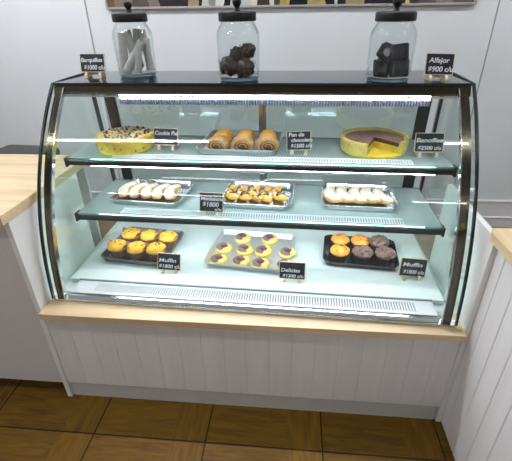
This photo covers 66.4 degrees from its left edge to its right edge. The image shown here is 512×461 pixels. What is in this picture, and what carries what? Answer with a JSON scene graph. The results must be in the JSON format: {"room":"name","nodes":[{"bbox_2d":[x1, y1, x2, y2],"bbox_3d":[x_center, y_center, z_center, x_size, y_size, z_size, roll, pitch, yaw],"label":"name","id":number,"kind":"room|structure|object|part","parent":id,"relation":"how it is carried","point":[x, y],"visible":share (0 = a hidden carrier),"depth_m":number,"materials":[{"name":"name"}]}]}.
{"room":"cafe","nodes":[
{"label":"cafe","id":0,"kind":"room"},
{"bbox_2d":[0,0,511,199],"bbox_3d":[0.329,-1.289,2.535,8.000,2.700,0.120,2,29,5],"label":"wall","id":1,"kind":"structure","parent":0,"point":[42,42],"depth_m":2.65,"materials":[{"name":"paint"}]},
{"bbox_2d":[80,0,121,187],"bbox_3d":[-1.112,-1.397,2.552,0.022,2.480,0.008,2,29,5],"label":"trim","id":2,"kind":"structure","parent":1,"relation":"attached to","point":[82,1],"depth_m":2.64,"materials":[{"name":"paint"}]},
{"bbox_2d":[105,0,476,8],"bbox_3d":[0.169,-1.685,2.244,2.265,0.700,0.030,2,29,5],"label":"wall picture","id":3,"kind":"object","parent":1,"relation":"attached to","point":[110,4],"visible":1,"depth_m":2.41,"materials":[{"name":"metal"}]},
{"bbox_2d":[91,191,511,226],"bbox_3d":[0.343,-0.171,3.076,8.000,0.220,0.024,2,29,5],"label":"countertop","id":4,"kind":"structure","parent":1,"relation":"attached to","point":[497,213],"depth_m":3.05,"materials":[{"name":"paint"}]},
{"bbox_2d":[454,0,500,185],"bbox_3d":[1.440,-1.321,2.330,0.007,2.480,0.004,2,29,5],"label":"trim","id":5,"kind":"structure","parent":1,"relation":"attached to","point":[499,0],"depth_m":2.46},
{"bbox_2d":[0,221,511,460],"bbox_3d":[0.086,1.329,0.670,8.000,0.050,5.750,2,29,5],"label":"floor","id":6,"kind":"structure","parent":0,"point":[39,421],"depth_m":1.57,"materials":[{"name":"brown wood"}]},
{"bbox_2d":[0,145,59,154],"bbox_3d":[-1.323,-0.108,2.425,0.335,0.800,0.205,4,29,9],"label":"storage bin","id":7,"kind":"object","parent":6,"relation":"on","point":[9,149],"visible":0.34,"depth_m":2.24,"materials":[{"name":"black plastic"}]},
{"bbox_2d":[0,154,101,396],"bbox_3d":[-1.495,0.179,1.806,1.424,0.906,0.617,2,29,5],"label":"counter","id":8,"kind":"object","parent":6,"relation":"on","point":[28,351],"depth_m":1.56,"materials":[{"name":"grey laminate"}]},
{"bbox_3d":[-1.522,0.286,1.561,1.380,0.782,0.018,2,29,5],"label":"panel","id":9,"kind":"part","parent":8,"relation":"part of","materials":[{"name":"grey laminate"}]},
{"bbox_2d":[0,154,89,225],"bbox_3d":[-1.502,-0.201,1.594,1.424,0.036,0.617,2,29,5],"label":"countertop","id":10,"kind":"structure","parent":8,"relation":"on","point":[18,172],"depth_m":1.55,"materials":[{"name":"brown wood"}]},
{"bbox_3d":[-1.471,0.055,2.064,1.380,0.870,0.018,2,29,5],"label":"panel","id":11,"kind":"part","parent":8,"relation":"part of","materials":[{"name":"grey laminate"}]},
{"bbox_2d":[38,221,466,418],"bbox_3d":[-0.011,0.368,1.844,1.542,0.490,0.754,2,29,5],"label":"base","id":12,"kind":"object","parent":6,"relation":"on","point":[106,350],"visible":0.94,"depth_m":1.52,"materials":[{"name":"paint"}]},
{"bbox_3d":[-0.043,0.506,1.533,1.542,0.375,0.018,2,29,5],"label":"panel","id":13,"kind":"part","parent":12,"relation":"part of","materials":[{"name":"wood"}]},
{"bbox_2d":[37,70,478,327],"bbox_3d":[-0.014,-0.190,1.559,1.508,0.760,0.682,2,29,6],"label":"display case","id":14,"kind":"object","parent":12,"relation":"on","point":[326,291],"visible":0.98,"depth_m":1.50,"materials":[{"name":"clear glass"}]},
{"bbox_3d":[-0.747,-0.135,1.501,0.031,0.728,0.336,2,29,6],"label":"curved trim","id":15,"kind":"part","parent":14,"relation":"part of","materials":[{"name":"metal"}]},
{"bbox_2d":[79,54,105,77],"bbox_3d":[-0.650,-0.658,1.561,0.102,0.086,0.042,3,29,6],"label":"chalkboard sign","id":16,"kind":"object","parent":14,"relation":"on","point":[90,64],"visible":1,"depth_m":1.56,"materials":[{"name":"brown wood"}]},
{"bbox_3d":[-0.713,-0.363,1.889,0.012,0.725,0.072,3,29,6],"label":"corner post","id":17,"kind":"part","parent":14,"relation":"part of","materials":[{"name":"black rubber"}]},
{"bbox_2d":[94,126,153,155],"bbox_3d":[-0.543,-0.380,1.629,0.235,0.070,0.242,2,29,5],"label":"pie","id":18,"kind":"object","parent":14,"relation":"on","point":[128,140],"visible":0.99,"depth_m":1.56,"materials":[{"name":"food"}]},
{"bbox_2d":[111,1,156,77],"bbox_3d":[-0.479,-0.742,1.526,0.153,0.261,0.153,3,29,6],"label":"glass jar","id":19,"kind":"object","parent":14,"relation":"on","point":[129,16],"visible":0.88,"depth_m":1.46,"materials":[{"name":"clear glass"}]},
{"bbox_2d":[117,32,127,72],"bbox_3d":[-0.520,-0.697,1.536,0.050,0.145,0.034,21,36,34],"label":"rolled wafer","id":20,"kind":"object","parent":19,"relation":"in","point":[121,36],"visible":0.82,"depth_m":1.52,"materials":[{"name":"food"}]},
{"bbox_3d":[-0.481,-0.840,1.471,0.032,0.036,0.032,2,29,6],"label":"knob","id":21,"kind":"part","parent":19,"relation":"part of","materials":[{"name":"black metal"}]},
{"bbox_3d":[-0.480,-0.810,1.488,0.131,0.032,0.131,2,29,6],"label":"lid","id":22,"kind":"part","parent":19,"relation":"part of","materials":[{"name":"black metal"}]},
{"bbox_2d":[124,29,142,68],"bbox_3d":[-0.497,-0.733,1.591,0.054,0.151,0.026,-11,31,-17],"label":"rolled wafer","id":23,"kind":"object","parent":19,"relation":"in","point":[129,30],"visible":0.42,"depth_m":1.55,"materials":[{"name":"food"}]},
{"bbox_2d":[123,39,145,73],"bbox_3d":[-0.472,-0.673,1.517,0.100,0.124,0.034,-6,29,-9],"label":"rolled wafer","id":24,"kind":"object","parent":19,"relation":"in","point":[129,66],"visible":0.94,"depth_m":1.51,"materials":[{"name":"food"}]},
{"bbox_2d":[126,34,144,67],"bbox_3d":[-0.483,-0.707,1.546,0.069,0.128,0.033,-4,29,-6],"label":"rolled wafer","id":25,"kind":"object","parent":19,"relation":"in","point":[130,43],"visible":0.53,"depth_m":1.52,"materials":[{"name":"food"}]},
{"bbox_2d":[133,28,139,70],"bbox_3d":[-0.484,-0.726,1.576,0.066,0.156,0.032,-6,30,-9],"label":"rolled wafer","id":26,"kind":"object","parent":19,"relation":"in","point":[135,31],"visible":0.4,"depth_m":1.54,"materials":[{"name":"food"}]},
{"bbox_2d":[120,71,155,77],"bbox_3d":[-0.477,-0.634,1.587,0.141,0.012,0.141,2,29,6],"label":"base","id":27,"kind":"object","parent":19,"relation":"attached to","point":[143,74],"depth_m":1.58,"materials":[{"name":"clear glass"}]},
{"bbox_2d":[135,43,141,72],"bbox_3d":[-0.454,-0.666,1.513,0.045,0.104,0.026,-18,33,-27],"label":"rolled wafer","id":28,"kind":"object","parent":19,"relation":"in","point":[138,47],"visible":1,"depth_m":1.50,"materials":[{"name":"food"}]},
{"bbox_2d":[138,29,154,68],"bbox_3d":[-0.440,-0.724,1.570,0.050,0.148,0.031,4,30,9],"label":"rolled wafer","id":29,"kind":"object","parent":19,"relation":"in","point":[142,33],"visible":0.41,"depth_m":1.53,"materials":[{"name":"food"}]},
{"bbox_2d":[142,38,153,70],"bbox_3d":[-0.427,-0.695,1.543,0.029,0.118,0.035,-15,32,-24],"label":"rolled wafer","id":30,"kind":"object","parent":19,"relation":"in","point":[147,50],"visible":0.98,"depth_m":1.53,"materials":[{"name":"food"}]},
{"bbox_2d":[101,226,183,265],"bbox_3d":[-0.518,0.071,1.820,0.303,0.028,0.291,5,30,10],"label":"baking tray","id":31,"kind":"object","parent":14,"relation":"on","point":[105,254],"visible":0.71,"depth_m":1.76,"materials":[{"name":"metal"}]},
{"bbox_2d":[107,239,126,258],"bbox_3d":[-0.617,0.080,1.749,0.086,0.077,0.088,-10,30,-16],"label":"muffin","id":32,"kind":"object","parent":31,"relation":"on","point":[117,248],"visible":0.98,"depth_m":1.72,"materials":[{"name":"yellow food"}]},
{"bbox_2d":[122,227,139,242],"bbox_3d":[-0.584,0.027,1.842,0.088,0.077,0.088,-5,29,-7],"label":"muffin","id":33,"kind":"object","parent":31,"relation":"on","point":[132,234],"visible":0.91,"depth_m":1.81,"materials":[{"name":"yellow food"}]},
{"bbox_2d":[126,241,146,260],"bbox_3d":[-0.526,0.088,1.732,0.086,0.077,0.091,-16,32,-24],"label":"muffin","id":34,"kind":"object","parent":31,"relation":"on","point":[136,249],"visible":0.98,"depth_m":1.71,"materials":[{"name":"yellow food"}]},
{"bbox_2d":[140,229,158,243],"bbox_3d":[-0.494,0.035,1.826,0.087,0.076,0.088,-7,30,-10],"label":"muffin","id":35,"kind":"object","parent":31,"relation":"on","point":[149,236],"visible":0.91,"depth_m":1.80,"materials":[{"name":"yellow food"}]},
{"bbox_2d":[145,242,166,261],"bbox_3d":[-0.437,0.092,1.720,0.090,0.078,0.089,-10,30,-16],"label":"muffin","id":36,"kind":"object","parent":31,"relation":"on","point":[152,249],"visible":0.88,"depth_m":1.70,"materials":[{"name":"yellow food"}]},
{"bbox_2d":[158,230,177,248],"bbox_3d":[-0.405,0.041,1.811,0.087,0.078,0.089,-7,30,-11],"label":"muffin","id":37,"kind":"object","parent":31,"relation":"on","point":[168,237],"visible":0.97,"depth_m":1.78,"materials":[{"name":"yellow food"}]},
{"bbox_2d":[109,178,194,206],"bbox_3d":[-0.462,-0.173,1.773,0.323,0.026,0.253,4,30,10],"label":"baking tray","id":38,"kind":"object","parent":14,"relation":"on","point":[186,186],"visible":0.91,"depth_m":1.74,"materials":[{"name":"metal"}]},
{"bbox_2d":[118,181,138,196],"bbox_3d":[-0.587,-0.185,1.774,0.067,0.041,0.147,3,29,7],"label":"crescent","id":39,"kind":"object","parent":38,"relation":"on","point":[123,191],"visible":0.86,"depth_m":1.74,"materials":[{"name":"food"}]},
{"bbox_2d":[128,182,148,197],"bbox_3d":[-0.534,-0.180,1.763,0.067,0.040,0.147,5,30,10],"label":"crescent","id":40,"kind":"object","parent":38,"relation":"on","point":[134,192],"visible":0.88,"depth_m":1.73,"materials":[{"name":"food"}]},
{"bbox_2d":[141,183,159,198],"bbox_3d":[-0.482,-0.176,1.755,0.066,0.040,0.144,2,29,5],"label":"crescent","id":41,"kind":"object","parent":38,"relation":"on","point":[146,191],"visible":0.92,"depth_m":1.72,"materials":[{"name":"food"}]},
{"bbox_2d":[151,183,170,199],"bbox_3d":[-0.429,-0.172,1.746,0.067,0.041,0.147,4,29,9],"label":"crescent","id":42,"kind":"object","parent":38,"relation":"on","point":[157,193],"visible":0.9,"depth_m":1.71,"materials":[{"name":"food"}]},
{"bbox_2d":[164,184,180,199],"bbox_3d":[-0.376,-0.170,1.738,0.067,0.040,0.147,0,29,2],"label":"crescent","id":43,"kind":"object","parent":38,"relation":"on","point":[170,192],"visible":1,"depth_m":1.71,"materials":[{"name":"food"}]},
{"bbox_2d":[153,128,177,150],"bbox_3d":[-0.367,-0.376,1.599,0.103,0.086,0.042,1,29,4],"label":"chalkboard sign","id":44,"kind":"object","parent":14,"relation":"on","point":[162,137],"visible":1,"depth_m":1.59,"materials":[{"name":"brown wood"}]},
{"bbox_2d":[158,252,180,273],"bbox_3d":[-0.364,0.135,1.640,0.101,0.088,0.042,1,29,3],"label":"chalkboard sign","id":45,"kind":"object","parent":14,"relation":"on","point":[166,261],"visible":1,"depth_m":1.64,"materials":[{"name":"brown wood"}]},
{"bbox_2d":[199,192,222,215],"bbox_3d":[-0.179,-0.109,1.575,0.100,0.092,0.042,2,29,5],"label":"chalkboard sign","id":46,"kind":"object","parent":14,"relation":"on","point":[208,201],"visible":1,"depth_m":1.57,"materials":[{"name":"brown wood"}]},
{"bbox_2d":[216,0,258,81],"bbox_3d":[-0.064,-0.675,1.394,0.153,0.259,0.153,3,29,6],"label":"glass jar","id":47,"kind":"object","parent":14,"relation":"on","point":[236,15],"visible":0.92,"depth_m":1.33,"materials":[{"name":"clear glass"}]},
{"bbox_2d":[217,55,237,76],"bbox_3d":[-0.102,-0.594,1.416,0.078,0.071,0.075,2,29,5],"label":"cluster","id":48,"kind":"object","parent":47,"relation":"in","point":[228,64],"visible":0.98,"depth_m":1.39,"materials":[{"name":"food"}]},
{"bbox_2d":[229,46,242,60],"bbox_3d":[-0.066,-0.642,1.420,0.058,0.053,0.053,2,29,5],"label":"cluster","id":49,"kind":"object","parent":47,"relation":"in","point":[235,51],"visible":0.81,"depth_m":1.40,"materials":[{"name":"food"}]},
{"bbox_3d":[-0.066,-0.772,1.339,0.032,0.036,0.032,2,29,6],"label":"knob","id":50,"kind":"part","parent":47,"relation":"part of","materials":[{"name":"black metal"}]},
{"bbox_3d":[-0.065,-0.743,1.356,0.131,0.032,0.131,2,29,6],"label":"lid","id":51,"kind":"part","parent":47,"relation":"part of","materials":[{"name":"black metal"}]},
{"bbox_2d":[220,74,257,81],"bbox_3d":[-0.062,-0.568,1.454,0.141,0.012,0.141,2,29,6],"label":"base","id":52,"kind":"object","parent":47,"relation":"attached to","point":[235,78],"depth_m":1.44,"materials":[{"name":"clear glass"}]},
{"bbox_2d":[236,57,254,76],"bbox_3d":[-0.038,-0.588,1.412,0.077,0.068,0.071,2,29,5],"label":"cluster","id":53,"kind":"object","parent":47,"relation":"in","point":[245,67],"visible":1,"depth_m":1.39,"materials":[{"name":"food"}]},
{"bbox_2d":[239,43,255,57],"bbox_3d":[-0.031,-0.646,1.408,0.064,0.053,0.061,2,29,5],"label":"cluster","id":54,"kind":"object","parent":47,"relation":"in","point":[249,49],"visible":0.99,"depth_m":1.39,"materials":[{"name":"food"}]},
{"bbox_2d":[196,130,282,155],"bbox_3d":[-0.059,-0.370,1.640,0.326,0.026,0.291,3,29,8],"label":"baking tray","id":55,"kind":"object","parent":14,"relation":"on","point":[202,147],"visible":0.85,"depth_m":1.53,"materials":[{"name":"metal"}]},
{"bbox_2d":[207,129,233,148],"bbox_3d":[-0.140,-0.366,1.586,0.092,0.072,0.147,6,30,13],"label":"roll","id":56,"kind":"object","parent":55,"relation":"on","point":[222,139],"visible":0.94,"depth_m":1.53,"materials":[{"name":"food"}]},
{"bbox_2d":[232,129,255,149],"bbox_3d":[-0.044,-0.364,1.579,0.092,0.072,0.147,3,29,8],"label":"roll","id":57,"kind":"object","parent":55,"relation":"on","point":[245,139],"visible":0.86,"depth_m":1.52,"materials":[{"name":"food"}]},
{"bbox_2d":[256,129,279,150],"bbox_3d":[0.049,-0.361,1.570,0.092,0.072,0.147,0,29,2],"label":"roll","id":58,"kind":"object","parent":55,"relation":"on","point":[268,141],"visible":0.84,"depth_m":1.51,"materials":[{"name":"food"}]},
{"bbox_2d":[204,229,295,272],"bbox_3d":[-0.018,0.089,1.775,0.373,0.024,0.307,5,30,10],"label":"baking tray","id":59,"kind":"object","parent":14,"relation":"on","point":[225,235],"visible":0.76,"depth_m":1.81,"materials":[{"name":"metal"}]},
{"bbox_2d":[210,254,226,263],"bbox_3d":[-0.163,0.125,1.705,0.077,0.028,0.077,6,30,12],"label":"cookie","id":60,"kind":"object","parent":59,"relation":"on","point":[216,258],"visible":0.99,"depth_m":1.69,"materials":[{"name":"yellow food"}]},
{"bbox_2d":[216,242,231,253],"bbox_3d":[-0.147,0.078,1.789,0.077,0.028,0.077,8,30,16],"label":"cookie","id":61,"kind":"object","parent":59,"relation":"on","point":[223,248],"visible":1,"depth_m":1.77,"materials":[{"name":"yellow food"}]},
{"bbox_2d":[232,255,249,265],"bbox_3d":[-0.065,0.132,1.690,0.077,0.028,0.077,5,30,12],"label":"cookie","id":62,"kind":"object","parent":59,"relation":"on","point":[240,260],"visible":0.99,"depth_m":1.68,"materials":[{"name":"yellow food"}]},
{"bbox_2d":[235,232,250,242],"bbox_3d":[-0.063,0.033,1.868,0.077,0.028,0.077,5,30,11],"label":"cookie","id":63,"kind":"object","parent":59,"relation":"on","point":[242,237],"visible":1,"depth_m":1.85,"materials":[{"name":"yellow food"}]},
{"bbox_2d":[236,244,252,255],"bbox_3d":[-0.050,0.085,1.773,0.077,0.028,0.077,-4,29,-4],"label":"cookie","id":64,"kind":"object","parent":59,"relation":"on","point":[244,249],"visible":1,"depth_m":1.75,"materials":[{"name":"yellow food"}]},
{"bbox_2d":[251,258,268,267],"bbox_3d":[0.019,0.140,1.672,0.077,0.028,0.077,2,29,5],"label":"cookie","id":65,"kind":"object","parent":59,"relation":"on","point":[257,262],"visible":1,"depth_m":1.66,"materials":[{"name":"yellow food"}]},
{"bbox_2d":[255,245,271,256],"bbox_3d":[0.033,0.091,1.760,0.077,0.028,0.077,5,30,11],"label":"cookie","id":66,"kind":"object","parent":59,"relation":"on","point":[261,251],"visible":1,"depth_m":1.74,"materials":[{"name":"yellow food"}]},
{"bbox_2d":[262,234,277,243],"bbox_3d":[0.066,0.038,1.853,0.077,0.028,0.077,9,31,18],"label":"cookie","id":67,"kind":"object","parent":59,"relation":"on","point":[267,238],"visible":1,"depth_m":1.84,"materials":[{"name":"yellow food"}]},
{"bbox_2d":[276,259,291,268],"bbox_3d":[0.124,0.146,1.659,0.077,0.028,0.077,7,30,14],"label":"cookie","id":68,"kind":"object","parent":59,"relation":"on","point":[277,263],"visible":0.37,"depth_m":1.67,"materials":[{"name":"yellow food"}]},
{"bbox_2d":[279,247,295,258],"bbox_3d":[0.142,0.098,1.745,0.077,0.028,0.077,-5,29,-7],"label":"cookie","id":69,"kind":"object","parent":59,"relation":"on","point":[285,252],"visible":1,"depth_m":1.73,"materials":[{"name":"yellow food"}]},
{"bbox_2d":[70,280,437,315],"bbox_3d":[-0.040,0.256,1.508,1.397,0.004,0.077,2,29,6],"label":"air vent","id":70,"kind":"object","parent":14,"relation":"attached to","point":[173,294],"depth_m":1.50,"materials":[{"name":"white plastic"}]},
{"bbox_3d":[-0.045,0.290,1.470,1.491,0.010,0.052,2,29,6],"label":"rail","id":71,"kind":"part","parent":14,"relation":"part of","materials":[{"name":"metal"}]},
{"bbox_2d":[56,221,454,312],"bbox_3d":[-0.009,0.136,1.784,1.542,0.026,0.632,2,29,5],"label":"shelf","id":72,"kind":"object","parent":14,"relation":"in","point":[69,284],"depth_m":1.65,"materials":[{"name":"glass"}]},
{"bbox_2d":[223,181,294,210],"bbox_3d":[0.012,-0.155,1.725,0.307,0.026,0.251,4,29,9],"label":"baking tray","id":73,"kind":"object","parent":14,"relation":"on","point":[288,189],"visible":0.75,"depth_m":1.70,"materials":[{"name":"metal"}]},
{"bbox_2d":[226,185,238,199],"bbox_3d":[-0.106,-0.168,1.728,0.056,0.041,0.135,-4,29,-5],"label":"crescent","id":74,"kind":"object","parent":73,"relation":"on","point":[230,192],"visible":1,"depth_m":1.69,"materials":[{"name":"food"}]},
{"bbox_2d":[237,185,251,200],"bbox_3d":[-0.055,-0.164,1.717,0.058,0.044,0.140,-5,29,-7],"label":"crescent","id":75,"kind":"object","parent":73,"relation":"on","point":[243,195],"visible":0.97,"depth_m":1.68,"materials":[{"name":"food"}]},
{"bbox_2d":[249,185,263,200],"bbox_3d":[-0.003,-0.165,1.716,0.058,0.044,0.140,-4,29,-5],"label":"crescent","id":76,"kind":"object","parent":73,"relation":"on","point":[253,192],"visible":0.98,"depth_m":1.68,"materials":[{"name":"food"}]},
{"bbox_2d":[260,187,272,201],"bbox_3d":[0.044,-0.157,1.704,0.056,0.040,0.133,0,29,1],"label":"crescent","id":77,"kind":"object","parent":73,"relation":"on","point":[265,191],"visible":0.94,"depth_m":1.67,"materials":[{"name":"food"}]},
{"bbox_2d":[271,185,287,200],"bbox_3d":[0.096,-0.161,1.707,0.058,0.044,0.140,-6,29,-8],"label":"crescent","id":78,"kind":"object","parent":73,"relation":"on","point":[276,193],"visible":1,"depth_m":1.67,"materials":[{"name":"food"}]},
{"bbox_3d":[-0.022,-0.026,1.558,1.459,0.018,0.018,2,29,6],"label":"rail","id":79,"kind":"part","parent":14,"relation":"part of","materials":[{"name":"black rubber"}]},
{"bbox_3d":[-0.022,-0.240,1.469,1.459,0.018,0.018,3,29,6],"label":"rail","id":80,"kind":"part","parent":14,"relation":"part of","materials":[{"name":"metal"}]},
{"bbox_3d":[0.000,-0.597,1.528,1.483,0.010,0.335,2,29,6],"label":"panel","id":81,"kind":"part","parent":14,"relation":"part of","materials":[{"name":"black glass"}]},
{"bbox_3d":[0.023,-0.220,1.877,1.459,0.016,0.008,2,29,6],"label":"rail","id":82,"kind":"part","parent":14,"relation":"part of","materials":[{"name":"metal"}]},
{"bbox_2d":[120,95,430,99],"bbox_3d":[0.046,-0.500,1.435,1.135,0.030,0.041,2,29,6],"label":"diffuser","id":83,"kind":"object","parent":14,"relation":"attached to","point":[121,98],"depth_m":1.44,"materials":[{"name":"plastic"}]},
{"bbox_2d":[279,261,305,282],"bbox_3d":[0.145,0.165,1.575,0.106,0.081,0.042,3,29,8],"label":"chalkboard sign","id":84,"kind":"object","parent":14,"relation":"on","point":[287,270],"visible":1,"depth_m":1.57,"materials":[{"name":"brown wood"}]},
{"bbox_3d":[0.017,-0.412,1.749,1.459,0.016,0.008,2,29,6],"label":"rail","id":85,"kind":"part","parent":14,"relation":"part of","materials":[{"name":"metal"}]},
{"bbox_2d":[286,131,312,154],"bbox_3d":[0.168,-0.343,1.519,0.102,0.090,0.042,4,30,10],"label":"chalkboard sign","id":86,"kind":"object","parent":14,"relation":"on","point":[296,140],"visible":1,"depth_m":1.52,"materials":[{"name":"brown wood"}]},
{"bbox_2d":[321,183,399,211],"bbox_3d":[0.440,-0.144,1.691,0.313,0.026,0.247,3,29,8],"label":"baking tray","id":87,"kind":"object","parent":14,"relation":"on","point":[388,190],"visible":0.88,"depth_m":1.65,"materials":[{"name":"metal"}]},
{"bbox_2d":[323,186,343,202],"bbox_3d":[0.324,-0.153,1.685,0.067,0.041,0.146,-4,29,-5],"label":"crescent","id":88,"kind":"object","parent":87,"relation":"on","point":[329,194],"visible":1,"depth_m":1.65,"materials":[{"name":"food"}]},
{"bbox_2d":[335,186,356,202],"bbox_3d":[0.377,-0.152,1.682,0.066,0.040,0.146,-5,29,-7],"label":"crescent","id":89,"kind":"object","parent":87,"relation":"on","point":[342,190],"visible":0.93,"depth_m":1.64,"materials":[{"name":"food"}]},
{"bbox_2d":[348,187,368,203],"bbox_3d":[0.428,-0.148,1.673,0.066,0.040,0.147,-4,29,-5],"label":"crescent","id":90,"kind":"object","parent":87,"relation":"on","point":[361,199],"visible":0.93,"depth_m":1.63,"materials":[{"name":"food"}]},
{"bbox_2d":[360,186,381,203],"bbox_3d":[0.480,-0.149,1.672,0.067,0.041,0.146,-5,29,-6],"label":"crescent","id":91,"kind":"object","parent":87,"relation":"on","point":[366,191],"visible":0.87,"depth_m":1.63,"materials":[{"name":"food"}]},
{"bbox_2d":[372,187,395,203],"bbox_3d":[0.531,-0.144,1.663,0.065,0.040,0.144,-6,29,-8],"label":"crescent","id":92,"kind":"object","parent":87,"relation":"on","point":[386,199],"visible":0.88,"depth_m":1.62,"materials":[{"name":"food"}]},
{"bbox_2d":[323,234,398,270],"bbox_3d":[0.459,0.097,1.740,0.317,0.028,0.237,4,30,10],"label":"baking tray","id":93,"kind":"object","parent":14,"relation":"on","point":[327,256],"visible":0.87,"depth_m":1.70,"materials":[{"name":"metal"}]},
{"bbox_2d":[330,244,349,261],"bbox_3d":[0.361,0.097,1.688,0.082,0.073,0.084,6,30,13],"label":"muffin","id":94,"kind":"object","parent":93,"relation":"on","point":[339,252],"visible":1,"depth_m":1.66,"materials":[{"name":"food"}]},
{"bbox_2d":[331,253,347,261],"bbox_3d":[0.361,0.111,1.697,0.073,0.040,0.073,6,30,13],"label":"paper cup","id":95,"kind":"object","parent":94,"relation":"on","point":[337,257],"depth_m":1.67,"materials":[{"name":"paper"}]},
{"bbox_2d":[331,233,349,245],"bbox_3d":[0.380,0.050,1.772,0.084,0.073,0.084,2,29,5],"label":"muffin","id":96,"kind":"object","parent":93,"relation":"on","point":[338,238],"visible":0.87,"depth_m":1.74,"materials":[{"name":"food"}]},
{"bbox_2d":[351,234,368,247],"bbox_3d":[0.467,0.057,1.757,0.085,0.072,0.083,-12,31,-18],"label":"muffin","id":97,"kind":"object","parent":93,"relation":"on","point":[357,239],"visible":0.75,"depth_m":1.73,"materials":[{"name":"food"}]},
{"bbox_2d":[352,244,373,263],"bbox_3d":[0.453,0.102,1.669,0.086,0.081,0.085,20,36,33],"label":"muffin","id":98,"kind":"object","parent":93,"relation":"on","point":[362,254],"visible":0.99,"depth_m":1.64,"materials":[{"name":"food"}]},
{"bbox_2d":[353,254,370,263],"bbox_3d":[0.454,0.118,1.679,0.077,0.042,0.077,-7,30,-11],"label":"paper cup","id":99,"kind":"object","parent":98,"relation":"on","point":[359,259],"depth_m":1.65,"materials":[{"name":"paper"}]},
{"bbox_2d":[369,234,388,253],"bbox_3d":[0.545,0.060,1.740,0.089,0.081,0.087,22,37,36],"label":"muffin","id":100,"kind":"object","parent":93,"relation":"on","point":[378,240],"visible":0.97,"depth_m":1.71,"materials":[{"name":"food"}]},
{"bbox_2d":[375,245,396,265],"bbox_3d":[0.545,0.107,1.655,0.088,0.081,0.086,-23,36,-34],"label":"muffin","id":101,"kind":"object","parent":93,"relation":"on","point":[385,256],"visible":1,"depth_m":1.63,"materials":[{"name":"food"}]},
{"bbox_2d":[376,256,393,265],"bbox_3d":[0.546,0.124,1.665,0.077,0.042,0.077,-23,36,-34],"label":"paper cup","id":102,"kind":"object","parent":101,"relation":"on","point":[381,261],"depth_m":1.63,"materials":[{"name":"paper"}]},
{"bbox_2d":[340,127,408,158],"bbox_3d":[0.466,-0.351,1.552,0.262,0.062,0.255,2,29,5],"label":"tart","id":103,"kind":"object","parent":14,"relation":"on","point":[361,142],"visible":1,"depth_m":1.51,"materials":[{"name":"food"}]},
{"bbox_2d":[366,0,417,82],"bbox_3d":[0.460,-0.638,1.320,0.153,0.249,0.153,3,29,6],"label":"glass jar","id":104,"kind":"object","parent":14,"relation":"on","point":[396,15],"visible":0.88,"depth_m":1.26,"materials":[{"name":"clear glass"}]},
{"bbox_2d":[373,59,388,77],"bbox_3d":[0.427,-0.554,1.340,0.064,0.059,0.031,-8,30,-12],"label":"packet","id":105,"kind":"object","parent":104,"relation":"in","point":[380,69],"visible":0.94,"depth_m":1.33,"materials":[{"name":"plastic"}]},
{"bbox_2d":[376,43,392,63],"bbox_3d":[0.432,-0.594,1.312,0.065,0.063,0.033,-2,29,-2],"label":"packet","id":106,"kind":"object","parent":104,"relation":"in","point":[384,53],"visible":1,"depth_m":1.30,"materials":[{"name":"plastic"}]},
{"bbox_2d":[367,75,408,82],"bbox_3d":[0.462,-0.535,1.377,0.141,0.011,0.141,2,29,6],"label":"base","id":107,"kind":"object","parent":104,"relation":"attached to","point":[373,79],"depth_m":1.36,"materials":[{"name":"clear glass"}]},
{"bbox_3d":[0.459,-0.703,1.283,0.131,0.030,0.131,2,29,6],"label":"lid","id":108,"kind":"part","parent":104,"relation":"part of","materials":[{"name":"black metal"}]},
{"bbox_3d":[0.458,-0.732,1.267,0.032,0.034,0.032,2,29,6],"label":"knob","id":109,"kind":"part","parent":104,"relation":"part of","materials":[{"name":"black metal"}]},
{"bbox_2d":[389,58,409,77],"bbox_3d":[0.489,-0.554,1.333,0.066,0.061,0.029,9,31,17],"label":"packet","id":110,"kind":"object","parent":104,"relation":"in","point":[398,67],"visible":1,"depth_m":1.33,"materials":[{"name":"plastic"}]},
{"bbox_2d":[390,43,408,59],"bbox_3d":[0.488,-0.607,1.329,0.065,0.057,0.034,10,31,19],"label":"packet","id":111,"kind":"object","parent":104,"relation":"in","point":[400,51],"visible":0.98,"depth_m":1.32,"materials":[{"name":"plastic"}]},
{"bbox_2d":[398,257,427,280],"bbox_3d":[0.630,0.151,1.569,0.117,0.094,0.042,-1,29,-1],"label":"chalkboard sign","id":112,"kind":"object","parent":14,"relation":"on","point":[413,267],"visible":1,"depth_m":1.57,"materials":[{"name":"brown wood"}]},
{"bbox_3d":[0.752,-0.299,1.724,0.012,0.725,0.072,3,29,6],"label":"corner post","id":113,"kind":"part","parent":14,"relation":"part of","materials":[{"name":"black rubber"}]},
{"bbox_2d":[414,133,444,157],"bbox_3d":[0.648,-0.322,1.467,0.104,0.086,0.042,2,29,5],"label":"chalkboard sign","id":114,"kind":"object","parent":14,"relation":"on","point":[433,143],"visible":1,"depth_m":1.46,"materials":[{"name":"brown wood"}]},
{"bbox_2d":[424,53,455,80],"bbox_3d":[0.637,-0.571,1.361,0.101,0.086,0.042,0,29,1],"label":"chalkboard sign","id":115,"kind":"object","parent":14,"relation":"on","point":[441,65],"visible":1,"depth_m":1.36,"materials":[{"name":"brown wood"}]},
{"bbox_3d":[0.679,-0.072,1.340,0.031,0.728,0.336,2,29,6],"label":"curved trim","id":116,"kind":"part","parent":14,"relation":"part of","materials":[{"name":"metal"}]},
{"bbox_2d":[429,184,511,460],"bbox_3d":[1.055,0.696,0.805,0.831,0.892,2.075,2,29,5],"label":"counter","id":117,"kind":"object","parent":6,"relation":"on","point":[475,413],"depth_m":1.26,"materials":[{"name":"paint"}]},
{"bbox_3d":[0.675,0.786,0.678,0.018,0.846,1.599,2,29,5],"label":"panel","id":118,"kind":"part","parent":117,"relation":"part of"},
{"bbox_2d":[490,228,511,265],"bbox_3d":[1.030,0.415,0.423,0.831,0.030,1.680,2,29,5],"label":"countertop","id":119,"kind":"structure","parent":117,"relation":"on","point":[501,238],"depth_m":1.11,"materials":[{"name":"brown wood"}]}
]}

